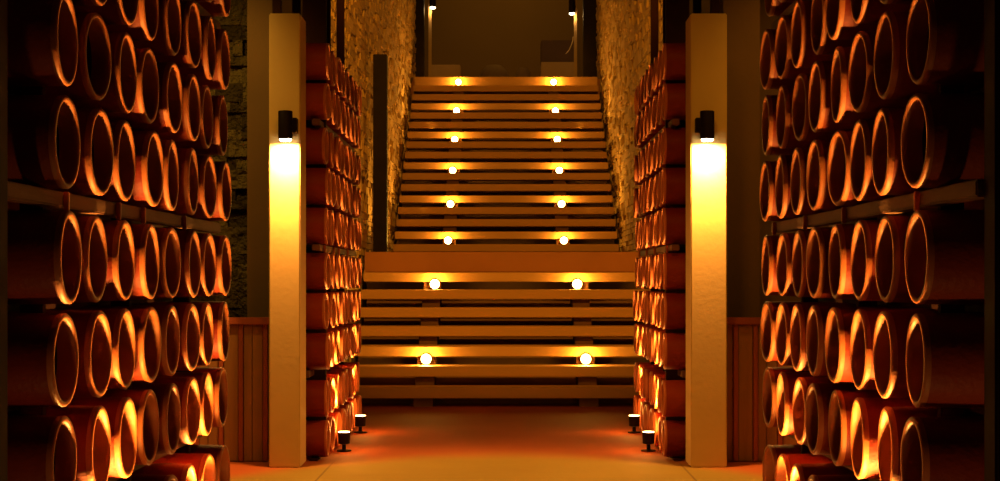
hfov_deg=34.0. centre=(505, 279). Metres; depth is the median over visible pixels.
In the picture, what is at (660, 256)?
tube
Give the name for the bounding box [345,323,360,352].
tube
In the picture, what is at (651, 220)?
tube
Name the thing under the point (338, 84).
tube
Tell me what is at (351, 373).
tube
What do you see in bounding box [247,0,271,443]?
wall
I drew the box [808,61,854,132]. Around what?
tube
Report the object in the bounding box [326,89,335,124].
tube
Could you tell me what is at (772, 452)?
tube
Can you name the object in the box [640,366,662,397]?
tube
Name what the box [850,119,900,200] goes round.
tube
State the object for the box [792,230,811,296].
tube
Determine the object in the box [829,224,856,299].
tube
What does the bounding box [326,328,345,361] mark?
tube
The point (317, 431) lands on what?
tube
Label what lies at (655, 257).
tube
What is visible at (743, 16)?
wall
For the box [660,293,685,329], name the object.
tube
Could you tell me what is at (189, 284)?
tube
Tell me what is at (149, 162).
tube
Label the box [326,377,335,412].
tube
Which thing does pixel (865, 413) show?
tube
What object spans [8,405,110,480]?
tube
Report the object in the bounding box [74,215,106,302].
tube
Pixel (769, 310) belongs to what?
tube
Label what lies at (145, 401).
tube
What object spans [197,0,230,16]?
tube
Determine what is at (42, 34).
tube
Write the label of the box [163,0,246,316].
wall
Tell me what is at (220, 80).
tube
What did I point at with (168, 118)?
tube
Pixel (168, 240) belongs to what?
tube
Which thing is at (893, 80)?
tube
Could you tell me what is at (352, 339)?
tube
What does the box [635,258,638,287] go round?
tube
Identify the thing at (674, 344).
tube
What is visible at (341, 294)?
tube
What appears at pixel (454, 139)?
step light
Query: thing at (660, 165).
tube
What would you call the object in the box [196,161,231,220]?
tube
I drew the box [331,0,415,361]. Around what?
wall
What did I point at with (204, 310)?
tube
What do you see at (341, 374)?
tube
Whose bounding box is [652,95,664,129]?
tube
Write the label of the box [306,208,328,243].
tube
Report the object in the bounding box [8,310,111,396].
tube
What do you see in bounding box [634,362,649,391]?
tube
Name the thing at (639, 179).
tube
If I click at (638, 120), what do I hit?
tube
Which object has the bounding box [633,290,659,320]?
tube
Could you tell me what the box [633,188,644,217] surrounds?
tube
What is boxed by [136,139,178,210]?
tube
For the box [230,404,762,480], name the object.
floor
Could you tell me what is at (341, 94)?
tube
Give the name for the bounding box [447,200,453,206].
step light
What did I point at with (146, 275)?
tube
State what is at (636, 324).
tube
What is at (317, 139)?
tube
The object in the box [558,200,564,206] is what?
step light
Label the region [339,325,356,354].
tube
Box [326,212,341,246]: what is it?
tube
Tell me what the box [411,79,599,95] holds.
floor
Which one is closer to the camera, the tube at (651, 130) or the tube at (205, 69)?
the tube at (205, 69)
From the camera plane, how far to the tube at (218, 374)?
5.81 m
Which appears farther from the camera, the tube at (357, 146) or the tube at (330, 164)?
the tube at (357, 146)
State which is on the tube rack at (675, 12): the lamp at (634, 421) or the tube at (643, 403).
the tube at (643, 403)
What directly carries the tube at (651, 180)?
on the tube rack at (675, 12)
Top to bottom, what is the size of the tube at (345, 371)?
0.217 m
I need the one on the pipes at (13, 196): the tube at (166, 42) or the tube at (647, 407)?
the tube at (166, 42)
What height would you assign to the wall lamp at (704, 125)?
0.170 m
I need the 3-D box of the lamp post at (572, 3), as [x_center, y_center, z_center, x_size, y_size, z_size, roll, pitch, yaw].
[1.187,-4.123,28.945,0.112,2.273,0.211,0,0,26]
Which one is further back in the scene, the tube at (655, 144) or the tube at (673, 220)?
the tube at (655, 144)
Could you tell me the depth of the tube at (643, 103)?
11.22 m
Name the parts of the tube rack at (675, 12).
rail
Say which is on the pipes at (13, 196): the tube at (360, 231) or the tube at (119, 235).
the tube at (119, 235)
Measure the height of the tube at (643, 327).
0.217 m
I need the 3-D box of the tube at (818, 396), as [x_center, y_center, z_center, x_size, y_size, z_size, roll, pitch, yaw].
[1.073,0.419,4.937,0.300,0.217,0.217,0,0,-1]
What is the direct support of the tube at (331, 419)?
on the tube rack at (316, 14)
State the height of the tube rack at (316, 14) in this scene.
3.050 m
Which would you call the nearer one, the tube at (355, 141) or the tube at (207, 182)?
the tube at (207, 182)
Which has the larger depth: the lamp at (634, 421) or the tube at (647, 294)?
the lamp at (634, 421)
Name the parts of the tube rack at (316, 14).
rail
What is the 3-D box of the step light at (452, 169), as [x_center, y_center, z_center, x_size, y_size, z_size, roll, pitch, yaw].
[-0.700,-1.438,21.494,0.098,0.098,0.081,0,0,0]
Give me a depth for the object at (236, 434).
9.49 m
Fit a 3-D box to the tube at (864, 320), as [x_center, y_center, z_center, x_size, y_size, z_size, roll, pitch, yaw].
[1.080,0.183,4.325,0.300,0.217,0.217,0,0,1]
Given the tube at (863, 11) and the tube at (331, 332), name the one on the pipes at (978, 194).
the tube at (863, 11)
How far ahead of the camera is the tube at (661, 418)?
10.00 m
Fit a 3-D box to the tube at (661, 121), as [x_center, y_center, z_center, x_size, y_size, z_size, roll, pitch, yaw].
[1.079,-1.050,9.927,0.300,0.217,0.217,0,0,0]
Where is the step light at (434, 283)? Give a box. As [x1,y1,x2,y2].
[430,279,439,288]
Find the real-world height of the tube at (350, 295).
0.217 m
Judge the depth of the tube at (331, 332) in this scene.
9.90 m
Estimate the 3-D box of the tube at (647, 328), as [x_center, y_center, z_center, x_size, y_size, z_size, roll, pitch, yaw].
[1.079,0.419,10.828,0.300,0.217,0.217,0,0,2]
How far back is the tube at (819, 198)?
4.91 m
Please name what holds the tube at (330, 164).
on the tube rack at (316, 14)
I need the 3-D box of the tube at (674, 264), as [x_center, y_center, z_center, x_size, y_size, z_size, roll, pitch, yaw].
[1.077,-0.052,9.619,0.300,0.217,0.217,0,0,3]
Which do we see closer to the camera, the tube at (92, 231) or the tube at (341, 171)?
the tube at (92, 231)
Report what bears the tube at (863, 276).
on the pipes at (978, 194)
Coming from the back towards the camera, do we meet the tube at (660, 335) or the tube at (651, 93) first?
the tube at (651, 93)
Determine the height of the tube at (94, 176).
0.217 m
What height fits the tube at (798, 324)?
0.217 m
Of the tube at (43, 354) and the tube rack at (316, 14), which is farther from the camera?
the tube rack at (316, 14)
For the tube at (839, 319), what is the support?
on the pipes at (978, 194)
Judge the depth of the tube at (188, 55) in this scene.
5.21 m
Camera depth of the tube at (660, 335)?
9.87 m
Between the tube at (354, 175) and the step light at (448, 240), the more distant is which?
the step light at (448, 240)
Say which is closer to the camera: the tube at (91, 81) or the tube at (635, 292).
the tube at (91, 81)
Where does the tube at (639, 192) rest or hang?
on the tube rack at (675, 12)
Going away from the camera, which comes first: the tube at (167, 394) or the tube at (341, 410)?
the tube at (167, 394)
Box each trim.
[282,0,301,15]
[415,0,424,76]
[583,0,596,76]
[689,0,709,15]
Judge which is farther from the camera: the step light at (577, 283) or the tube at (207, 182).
the step light at (577, 283)
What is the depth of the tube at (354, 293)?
11.36 m
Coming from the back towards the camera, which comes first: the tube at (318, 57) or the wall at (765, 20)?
the wall at (765, 20)
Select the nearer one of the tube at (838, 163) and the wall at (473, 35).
the tube at (838, 163)
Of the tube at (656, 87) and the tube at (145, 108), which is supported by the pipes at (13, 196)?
the tube at (145, 108)
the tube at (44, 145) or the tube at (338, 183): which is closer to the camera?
the tube at (44, 145)
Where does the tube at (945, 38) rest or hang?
on the pipes at (978, 194)
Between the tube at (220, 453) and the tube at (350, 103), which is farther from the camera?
the tube at (350, 103)
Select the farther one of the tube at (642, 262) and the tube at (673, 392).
the tube at (642, 262)
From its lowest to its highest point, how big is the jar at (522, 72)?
0.950 m
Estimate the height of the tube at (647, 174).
0.217 m
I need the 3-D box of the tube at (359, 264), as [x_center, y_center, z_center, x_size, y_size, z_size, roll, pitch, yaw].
[-1.197,-0.052,11.748,0.300,0.217,0.217,0,0,2]
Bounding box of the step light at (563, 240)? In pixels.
[560,236,567,243]
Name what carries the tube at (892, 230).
on the pipes at (978, 194)
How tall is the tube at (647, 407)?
0.217 m
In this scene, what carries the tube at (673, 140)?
on the tube rack at (675, 12)
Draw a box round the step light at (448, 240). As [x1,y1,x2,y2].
[444,236,451,243]
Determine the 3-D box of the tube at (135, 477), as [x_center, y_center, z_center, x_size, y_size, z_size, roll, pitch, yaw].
[-1.158,0.697,4.956,0.300,0.217,0.217,0,0,3]
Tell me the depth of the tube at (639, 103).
11.51 m
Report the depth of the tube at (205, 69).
5.49 m
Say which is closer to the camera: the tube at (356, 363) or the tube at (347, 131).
the tube at (347, 131)
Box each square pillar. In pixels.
[269,13,305,466]
[686,13,726,466]
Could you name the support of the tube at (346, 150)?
on the tube rack at (316, 14)
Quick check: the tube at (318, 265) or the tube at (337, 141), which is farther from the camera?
the tube at (337, 141)
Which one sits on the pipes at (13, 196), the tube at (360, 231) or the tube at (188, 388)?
the tube at (188, 388)
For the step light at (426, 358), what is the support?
attached to the staircase
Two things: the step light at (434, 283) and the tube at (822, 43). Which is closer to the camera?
the tube at (822, 43)
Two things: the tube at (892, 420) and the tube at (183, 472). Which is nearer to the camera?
the tube at (892, 420)
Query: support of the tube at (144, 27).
on the pipes at (13, 196)
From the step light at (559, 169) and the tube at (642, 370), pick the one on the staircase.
the step light at (559, 169)
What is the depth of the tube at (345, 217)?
10.80 m
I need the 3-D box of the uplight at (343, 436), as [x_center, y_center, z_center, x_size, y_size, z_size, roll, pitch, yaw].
[-0.998,0.994,10.080,0.090,0.123,0.090,0,0,0]
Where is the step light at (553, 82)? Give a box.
[550,79,556,84]
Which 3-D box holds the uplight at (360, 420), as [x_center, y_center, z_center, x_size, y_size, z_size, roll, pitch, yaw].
[-1.005,0.994,11.290,0.090,0.123,0.090,0,0,0]
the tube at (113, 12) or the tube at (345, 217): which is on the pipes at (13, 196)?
the tube at (113, 12)
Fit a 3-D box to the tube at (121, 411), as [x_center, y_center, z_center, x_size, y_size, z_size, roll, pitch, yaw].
[-1.154,0.419,4.355,0.300,0.217,0.217,0,0,0]
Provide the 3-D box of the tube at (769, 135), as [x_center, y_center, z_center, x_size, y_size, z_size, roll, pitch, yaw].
[1.076,-0.552,5.837,0.300,0.217,0.217,0,0,2]
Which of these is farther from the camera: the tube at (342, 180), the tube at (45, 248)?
the tube at (342, 180)
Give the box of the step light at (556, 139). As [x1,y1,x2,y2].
[554,136,560,141]
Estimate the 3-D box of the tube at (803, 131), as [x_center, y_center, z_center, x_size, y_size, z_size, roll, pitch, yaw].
[1.087,-0.552,5.240,0.300,0.217,0.217,0,0,-2]
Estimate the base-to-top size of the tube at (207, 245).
0.217 m
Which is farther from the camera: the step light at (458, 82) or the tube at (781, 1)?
the step light at (458, 82)
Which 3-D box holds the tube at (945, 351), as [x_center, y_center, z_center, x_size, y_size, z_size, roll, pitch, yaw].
[1.084,0.183,3.730,0.300,0.217,0.217,0,0,3]
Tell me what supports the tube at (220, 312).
on the pipes at (13, 196)
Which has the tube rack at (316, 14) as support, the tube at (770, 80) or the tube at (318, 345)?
the tube at (318, 345)
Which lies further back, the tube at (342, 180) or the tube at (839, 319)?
the tube at (342, 180)
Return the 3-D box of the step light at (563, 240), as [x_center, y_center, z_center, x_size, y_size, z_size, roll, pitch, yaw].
[0.700,-0.478,19.790,0.098,0.098,0.081,0,0,0]
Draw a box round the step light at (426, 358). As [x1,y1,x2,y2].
[420,353,431,364]
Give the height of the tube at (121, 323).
0.217 m
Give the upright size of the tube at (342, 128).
0.217 m
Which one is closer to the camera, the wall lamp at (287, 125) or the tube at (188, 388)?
the tube at (188, 388)
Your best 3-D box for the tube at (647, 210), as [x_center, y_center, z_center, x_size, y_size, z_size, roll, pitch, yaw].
[1.075,-0.552,10.826,0.300,0.217,0.217,0,0,2]
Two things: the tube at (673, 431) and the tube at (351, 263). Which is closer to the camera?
the tube at (673, 431)
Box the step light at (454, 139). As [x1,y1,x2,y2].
[451,136,457,141]
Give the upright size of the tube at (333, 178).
0.217 m
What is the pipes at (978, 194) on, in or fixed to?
on the floor at (401, 442)
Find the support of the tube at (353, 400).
on the tube rack at (316, 14)
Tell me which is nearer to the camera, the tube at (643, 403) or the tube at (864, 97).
the tube at (864, 97)
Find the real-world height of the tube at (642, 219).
0.217 m
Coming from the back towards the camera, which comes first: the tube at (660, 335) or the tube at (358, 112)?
the tube at (358, 112)
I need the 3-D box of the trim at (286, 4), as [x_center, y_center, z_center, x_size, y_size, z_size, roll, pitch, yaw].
[-1.585,-2.045,12.845,0.330,6.200,0.250,0,0,0]
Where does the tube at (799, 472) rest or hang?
on the pipes at (978, 194)
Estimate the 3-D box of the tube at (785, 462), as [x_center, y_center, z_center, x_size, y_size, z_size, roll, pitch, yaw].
[1.083,0.697,5.545,0.300,0.217,0.217,0,0,-1]
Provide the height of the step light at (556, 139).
0.098 m
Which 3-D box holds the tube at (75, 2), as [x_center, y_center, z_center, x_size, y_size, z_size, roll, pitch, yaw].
[-1.154,-0.788,4.054,0.300,0.217,0.217,0,0,0]
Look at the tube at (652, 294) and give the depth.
10.49 m
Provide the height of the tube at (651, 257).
0.217 m
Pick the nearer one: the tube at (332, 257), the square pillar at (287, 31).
the square pillar at (287, 31)
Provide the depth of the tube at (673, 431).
9.55 m
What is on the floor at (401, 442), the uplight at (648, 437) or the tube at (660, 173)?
the uplight at (648, 437)
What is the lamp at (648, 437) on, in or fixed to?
on the uplight at (648, 437)
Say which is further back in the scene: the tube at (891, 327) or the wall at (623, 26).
the wall at (623, 26)
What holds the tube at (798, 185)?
on the pipes at (978, 194)
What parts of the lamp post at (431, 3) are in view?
post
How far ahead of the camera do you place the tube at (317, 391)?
9.54 m
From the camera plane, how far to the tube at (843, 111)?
4.58 m
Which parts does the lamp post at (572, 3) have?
post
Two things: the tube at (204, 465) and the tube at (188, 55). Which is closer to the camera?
the tube at (188, 55)
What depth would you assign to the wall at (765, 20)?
10.30 m
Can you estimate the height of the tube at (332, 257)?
0.217 m
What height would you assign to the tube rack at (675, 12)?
3.050 m
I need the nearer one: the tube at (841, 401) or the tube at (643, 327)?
the tube at (841, 401)
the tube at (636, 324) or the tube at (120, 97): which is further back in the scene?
the tube at (636, 324)
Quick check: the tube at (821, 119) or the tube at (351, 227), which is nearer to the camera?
the tube at (821, 119)
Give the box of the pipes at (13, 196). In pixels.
[0,0,220,480]
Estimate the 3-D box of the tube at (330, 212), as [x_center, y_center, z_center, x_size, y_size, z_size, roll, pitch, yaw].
[-1.201,-0.317,9.926,0.300,0.217,0.217,0,0,-1]
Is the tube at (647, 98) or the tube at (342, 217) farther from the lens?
the tube at (647, 98)
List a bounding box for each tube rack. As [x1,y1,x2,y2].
[272,0,355,460]
[638,0,719,460]
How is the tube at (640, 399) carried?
on the tube rack at (675, 12)
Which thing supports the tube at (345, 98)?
on the tube rack at (316, 14)
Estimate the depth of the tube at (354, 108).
11.51 m
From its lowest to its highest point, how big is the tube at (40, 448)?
0.217 m
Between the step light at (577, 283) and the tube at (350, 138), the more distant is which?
the step light at (577, 283)
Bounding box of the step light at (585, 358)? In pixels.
[580,353,591,364]
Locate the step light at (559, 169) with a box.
[556,167,562,172]
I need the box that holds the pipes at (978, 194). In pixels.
[771,0,999,480]
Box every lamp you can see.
[278,110,297,141]
[337,432,350,443]
[355,415,365,426]
[628,416,639,426]
[642,432,654,443]
[695,110,713,141]
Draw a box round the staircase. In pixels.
[354,77,649,406]
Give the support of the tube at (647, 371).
on the tube rack at (675, 12)
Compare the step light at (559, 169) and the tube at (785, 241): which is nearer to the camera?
the tube at (785, 241)
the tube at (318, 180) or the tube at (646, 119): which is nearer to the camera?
the tube at (318, 180)
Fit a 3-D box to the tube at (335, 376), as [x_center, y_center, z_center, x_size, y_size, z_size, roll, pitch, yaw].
[-1.199,0.697,10.238,0.300,0.217,0.217,0,0,-1]
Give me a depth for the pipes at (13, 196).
3.83 m
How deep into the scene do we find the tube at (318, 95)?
9.54 m
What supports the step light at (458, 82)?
attached to the staircase
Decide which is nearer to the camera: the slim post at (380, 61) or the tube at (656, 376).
the tube at (656, 376)
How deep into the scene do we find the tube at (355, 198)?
11.37 m
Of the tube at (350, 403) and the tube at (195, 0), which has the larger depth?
the tube at (350, 403)
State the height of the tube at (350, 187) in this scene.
0.217 m
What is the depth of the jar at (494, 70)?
30.20 m
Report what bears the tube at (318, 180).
on the tube rack at (316, 14)
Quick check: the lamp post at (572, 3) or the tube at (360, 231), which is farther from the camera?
the lamp post at (572, 3)
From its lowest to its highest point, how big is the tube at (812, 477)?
0.217 m
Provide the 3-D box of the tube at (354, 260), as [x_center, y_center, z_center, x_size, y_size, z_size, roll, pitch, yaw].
[-1.200,-0.052,11.444,0.300,0.217,0.217,0,0,-1]
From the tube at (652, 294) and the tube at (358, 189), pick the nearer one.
the tube at (652, 294)
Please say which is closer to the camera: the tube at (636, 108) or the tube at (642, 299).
the tube at (642, 299)
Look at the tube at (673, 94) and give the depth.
9.55 m
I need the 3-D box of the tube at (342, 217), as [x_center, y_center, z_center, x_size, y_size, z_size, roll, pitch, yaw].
[-1.200,-0.317,10.539,0.300,0.217,0.217,0,0,-1]
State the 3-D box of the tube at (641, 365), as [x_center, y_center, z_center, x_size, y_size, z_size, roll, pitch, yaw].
[1.084,0.697,11.434,0.300,0.217,0.217,0,0,0]
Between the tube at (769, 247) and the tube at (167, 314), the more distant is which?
the tube at (769, 247)
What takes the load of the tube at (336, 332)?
on the tube rack at (316, 14)
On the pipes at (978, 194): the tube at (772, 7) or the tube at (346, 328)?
the tube at (772, 7)
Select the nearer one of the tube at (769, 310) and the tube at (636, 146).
the tube at (769, 310)
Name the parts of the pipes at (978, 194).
frame post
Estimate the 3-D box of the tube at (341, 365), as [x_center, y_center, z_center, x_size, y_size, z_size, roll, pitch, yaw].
[-1.204,0.697,11.455,0.300,0.217,0.217,0,0,2]
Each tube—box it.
[8,0,77,86]
[8,12,110,100]
[8,95,80,188]
[8,210,81,304]
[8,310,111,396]
[8,313,78,406]
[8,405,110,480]
[8,415,76,480]
[46,308,135,389]
[50,108,113,195]
[67,397,137,477]
[72,0,106,5]
[72,306,160,381]
[73,32,136,112]
[74,0,138,24]
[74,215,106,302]
[80,120,134,200]
[100,220,134,300]
[101,389,158,464]
[103,305,179,375]
[106,0,158,40]
[106,47,158,123]
[111,130,163,205]
[128,224,158,299]
[132,62,182,132]
[132,303,199,370]
[132,377,199,443]
[132,383,180,454]
[132,463,196,480]
[132,474,177,480]
[133,0,181,55]
[135,302,213,365]
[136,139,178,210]
[152,453,216,480]
[154,227,180,297]
[155,0,201,67]
[156,372,213,435]
[158,74,200,140]
[161,148,197,214]
[166,301,229,360]
[174,85,212,148]
[175,230,200,296]
[178,15,215,79]
[181,155,216,217]
[190,367,227,427]
[190,445,229,480]
[194,95,227,155]
[195,0,212,1]
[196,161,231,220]
[196,233,215,295]
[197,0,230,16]
[197,29,229,89]
[211,235,231,295]
[306,43,330,79]
[306,83,330,119]
[306,128,328,163]
[306,168,330,204]
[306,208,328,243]
[306,253,330,289]
[306,293,328,328]
[306,333,330,369]
[306,380,328,416]
[306,420,329,456]
[326,51,335,85]
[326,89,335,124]
[326,132,333,167]
[326,171,335,206]
[326,174,340,208]
[326,210,333,244]
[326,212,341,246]
[326,292,339,326]
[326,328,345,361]
[326,330,339,363]
[326,331,333,366]
[326,371,344,404]
[326,374,339,408]
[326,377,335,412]
[326,416,335,451]
[327,95,340,129]
[327,292,335,327]
[328,177,344,210]
[328,412,341,445]
[329,57,341,91]
[329,254,334,288]
[330,137,341,170]
[331,291,348,323]
[331,366,354,397]
[331,369,348,400]
[332,100,345,133]
[333,180,348,212]
[333,214,343,247]
[334,141,343,173]
[334,254,340,288]
[334,327,348,359]
[334,364,356,394]
[334,408,345,430]
[335,63,344,96]
[335,145,349,176]
[335,290,360,320]
[335,326,355,356]
[336,216,347,247]
[338,105,349,137]
[338,292,344,324]
[339,255,345,288]
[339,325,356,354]
[339,405,349,430]
[340,70,349,101]
[340,148,352,179]
[340,183,352,214]
[340,291,352,322]
[341,218,354,248]
[342,110,354,141]
[343,186,357,215]
[344,401,353,432]
[345,75,353,106]
[345,256,349,287]
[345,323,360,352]
[345,362,359,391]
[346,152,356,182]
[346,219,358,249]
[347,114,357,144]
[347,188,360,217]
[347,398,356,428]
[349,81,357,111]
[349,257,352,287]
[350,119,360,148]
[351,221,361,250]
[351,291,356,321]
[352,155,360,184]
[352,257,356,287]
[353,395,361,414]
[354,86,361,115]
[356,258,361,287]
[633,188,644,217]
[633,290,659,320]
[633,395,640,414]
[634,86,640,115]
[634,120,644,148]
[634,155,641,184]
[634,323,647,352]
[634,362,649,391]
[635,221,643,250]
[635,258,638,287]
[636,114,647,144]
[636,324,654,354]
[637,291,642,321]
[638,81,644,111]
[638,152,645,182]
[638,186,649,215]
[638,219,647,249]
[638,257,640,287]
[638,364,658,393]
[638,398,644,428]
[640,75,648,106]
[640,149,653,179]
[640,257,645,287]
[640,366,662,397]
[640,401,649,431]
[641,110,651,141]
[641,183,654,214]
[641,218,652,248]
[641,291,651,322]
[642,326,657,356]
[643,404,653,430]
[644,69,652,101]
[644,105,655,137]
[644,216,657,247]
[644,291,662,323]
[645,145,658,176]
[645,180,656,212]
[645,256,648,287]
[645,327,657,359]
[645,369,662,400]
[648,63,657,96]
[648,141,659,173]
[648,178,661,210]
[648,255,654,288]
[648,328,665,361]
[649,100,660,133]
[649,214,661,247]
[649,292,655,324]
[649,371,665,404]
[649,408,657,430]
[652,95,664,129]
[653,137,661,170]
[653,174,665,208]
[653,330,665,363]
[653,374,665,408]
[653,412,661,445]
[654,57,662,91]
[654,212,665,246]
[654,254,657,288]
[654,292,665,326]
[655,210,665,245]
[656,292,661,327]
[657,50,665,85]
[657,89,665,124]
[657,132,665,167]
[657,254,662,288]
[657,377,665,412]
[658,171,665,206]
[658,331,665,366]
[658,416,665,450]
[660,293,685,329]
[661,128,685,163]
[661,168,685,203]
[661,208,685,244]
[661,380,685,416]
[662,43,685,79]
[662,83,685,119]
[662,420,685,456]
[663,253,685,289]
[663,333,685,369]
[760,29,795,89]
[760,161,793,220]
[760,301,823,361]
[761,235,780,295]
[762,95,793,155]
[762,367,800,426]
[762,445,800,480]
[764,0,792,16]
[775,15,811,78]
[775,155,807,217]
[775,302,853,365]
[776,85,811,148]
[776,233,795,295]
[776,372,828,434]
[776,454,832,480]
[779,0,794,2]
[790,147,826,214]
[790,303,855,370]
[790,463,854,480]
[791,0,832,67]
[792,73,834,140]
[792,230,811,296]
[792,377,832,444]
[805,383,855,454]
[806,139,849,210]
[806,227,832,298]
[806,305,897,375]
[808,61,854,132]
[808,475,855,480]
[811,0,852,54]
[825,0,877,39]
[825,307,927,382]
[827,130,872,205]
[828,390,880,465]
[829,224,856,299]
[831,46,876,122]
[848,31,908,112]
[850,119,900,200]
[850,308,937,389]
[850,397,914,478]
[851,0,910,23]
[851,220,882,300]
[872,108,933,194]
[873,311,983,397]
[874,11,983,99]
[875,215,913,302]
[878,406,983,480]
[880,0,911,3]
[900,416,983,480]
[901,93,983,187]
[905,210,983,304]
[906,0,983,84]
[906,313,983,407]
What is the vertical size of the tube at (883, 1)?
0.217 m
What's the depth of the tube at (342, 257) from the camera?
10.52 m
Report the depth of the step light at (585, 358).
14.11 m
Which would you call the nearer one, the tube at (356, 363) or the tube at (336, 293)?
the tube at (336, 293)
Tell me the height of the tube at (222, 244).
0.217 m
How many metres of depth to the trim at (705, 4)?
13.40 m
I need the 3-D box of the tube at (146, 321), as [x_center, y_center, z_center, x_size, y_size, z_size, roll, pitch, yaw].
[-1.156,0.183,4.661,0.300,0.217,0.217,0,0,2]
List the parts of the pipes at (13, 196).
frame post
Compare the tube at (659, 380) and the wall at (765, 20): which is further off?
the wall at (765, 20)
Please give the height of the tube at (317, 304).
0.217 m
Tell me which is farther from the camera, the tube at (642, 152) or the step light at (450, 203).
the step light at (450, 203)
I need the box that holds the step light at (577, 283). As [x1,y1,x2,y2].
[572,279,581,288]
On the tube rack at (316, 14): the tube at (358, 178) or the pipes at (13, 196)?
the tube at (358, 178)
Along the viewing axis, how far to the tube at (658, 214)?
9.99 m
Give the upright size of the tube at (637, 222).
0.217 m
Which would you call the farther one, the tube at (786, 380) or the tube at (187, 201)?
the tube at (786, 380)
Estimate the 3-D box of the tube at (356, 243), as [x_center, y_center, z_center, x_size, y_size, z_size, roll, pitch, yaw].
[-1.191,-0.317,11.452,0.300,0.217,0.217,0,0,3]
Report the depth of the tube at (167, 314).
4.98 m
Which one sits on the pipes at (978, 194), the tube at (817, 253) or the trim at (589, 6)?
the tube at (817, 253)
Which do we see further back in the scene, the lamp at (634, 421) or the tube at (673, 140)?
the lamp at (634, 421)
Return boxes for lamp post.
[428,0,435,76]
[569,0,576,76]
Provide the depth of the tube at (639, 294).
11.39 m
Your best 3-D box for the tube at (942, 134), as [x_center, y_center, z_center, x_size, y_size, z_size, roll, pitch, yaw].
[1.079,-0.317,3.734,0.300,0.217,0.217,0,0,-2]
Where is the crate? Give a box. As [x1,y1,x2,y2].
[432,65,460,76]
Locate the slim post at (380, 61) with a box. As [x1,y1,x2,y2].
[373,54,387,251]
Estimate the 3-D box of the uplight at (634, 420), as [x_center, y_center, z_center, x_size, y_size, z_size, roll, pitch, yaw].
[0.885,0.994,11.290,0.090,0.123,0.090,0,0,0]
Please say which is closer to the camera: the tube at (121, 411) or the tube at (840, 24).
the tube at (121, 411)
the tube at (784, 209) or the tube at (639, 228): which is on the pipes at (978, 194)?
the tube at (784, 209)
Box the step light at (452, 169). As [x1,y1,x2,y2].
[449,167,455,172]
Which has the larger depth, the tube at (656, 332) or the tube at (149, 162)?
the tube at (656, 332)
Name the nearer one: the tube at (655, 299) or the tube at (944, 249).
the tube at (944, 249)
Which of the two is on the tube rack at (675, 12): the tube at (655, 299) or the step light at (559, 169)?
the tube at (655, 299)
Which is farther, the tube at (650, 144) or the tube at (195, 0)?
the tube at (650, 144)
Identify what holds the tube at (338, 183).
on the tube rack at (316, 14)
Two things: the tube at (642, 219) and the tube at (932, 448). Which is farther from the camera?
the tube at (642, 219)
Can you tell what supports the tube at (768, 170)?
on the pipes at (978, 194)
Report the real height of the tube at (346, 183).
0.217 m
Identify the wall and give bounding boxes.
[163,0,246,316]
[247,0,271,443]
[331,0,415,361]
[425,0,582,76]
[596,0,662,290]
[720,0,759,316]
[760,0,828,316]
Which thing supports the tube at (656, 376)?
on the tube rack at (675, 12)
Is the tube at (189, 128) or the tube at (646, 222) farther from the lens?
the tube at (646, 222)
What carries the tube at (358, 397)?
on the tube rack at (316, 14)
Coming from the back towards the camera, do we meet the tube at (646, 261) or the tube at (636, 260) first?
the tube at (636, 260)
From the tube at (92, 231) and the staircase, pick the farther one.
the staircase
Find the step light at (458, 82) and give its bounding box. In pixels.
[455,79,461,84]
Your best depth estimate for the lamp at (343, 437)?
10.05 m
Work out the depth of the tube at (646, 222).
10.78 m
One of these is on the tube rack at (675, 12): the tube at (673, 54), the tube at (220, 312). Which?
the tube at (673, 54)
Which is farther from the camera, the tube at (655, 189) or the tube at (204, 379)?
the tube at (655, 189)
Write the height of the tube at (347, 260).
0.217 m
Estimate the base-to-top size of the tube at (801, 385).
0.217 m
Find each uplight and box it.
[337,431,350,451]
[354,415,366,432]
[628,415,640,432]
[641,431,655,451]
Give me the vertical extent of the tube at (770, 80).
0.217 m
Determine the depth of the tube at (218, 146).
5.80 m
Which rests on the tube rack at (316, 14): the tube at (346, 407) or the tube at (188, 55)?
the tube at (346, 407)
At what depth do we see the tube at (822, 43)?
4.92 m
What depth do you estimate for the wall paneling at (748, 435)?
9.49 m
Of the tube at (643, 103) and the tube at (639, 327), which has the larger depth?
the tube at (639, 327)
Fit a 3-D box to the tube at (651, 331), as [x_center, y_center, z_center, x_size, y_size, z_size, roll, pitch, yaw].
[1.075,0.419,10.535,0.300,0.217,0.217,0,0,0]
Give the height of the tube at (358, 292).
0.217 m
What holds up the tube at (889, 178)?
on the pipes at (978, 194)
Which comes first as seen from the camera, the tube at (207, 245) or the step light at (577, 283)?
the tube at (207, 245)
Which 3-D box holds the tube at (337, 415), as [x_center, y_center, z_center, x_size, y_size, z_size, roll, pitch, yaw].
[-1.192,0.932,10.242,0.300,0.217,0.217,0,0,3]
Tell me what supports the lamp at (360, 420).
on the uplight at (360, 420)
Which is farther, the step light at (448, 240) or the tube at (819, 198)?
the step light at (448, 240)
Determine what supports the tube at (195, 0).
on the pipes at (13, 196)
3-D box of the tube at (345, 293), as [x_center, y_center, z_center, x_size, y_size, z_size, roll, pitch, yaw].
[-1.203,0.183,10.835,0.300,0.217,0.217,0,0,0]
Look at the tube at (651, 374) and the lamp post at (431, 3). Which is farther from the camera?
the lamp post at (431, 3)
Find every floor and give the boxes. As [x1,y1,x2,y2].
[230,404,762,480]
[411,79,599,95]
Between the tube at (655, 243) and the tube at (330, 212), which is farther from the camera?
the tube at (655, 243)
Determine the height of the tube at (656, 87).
0.217 m

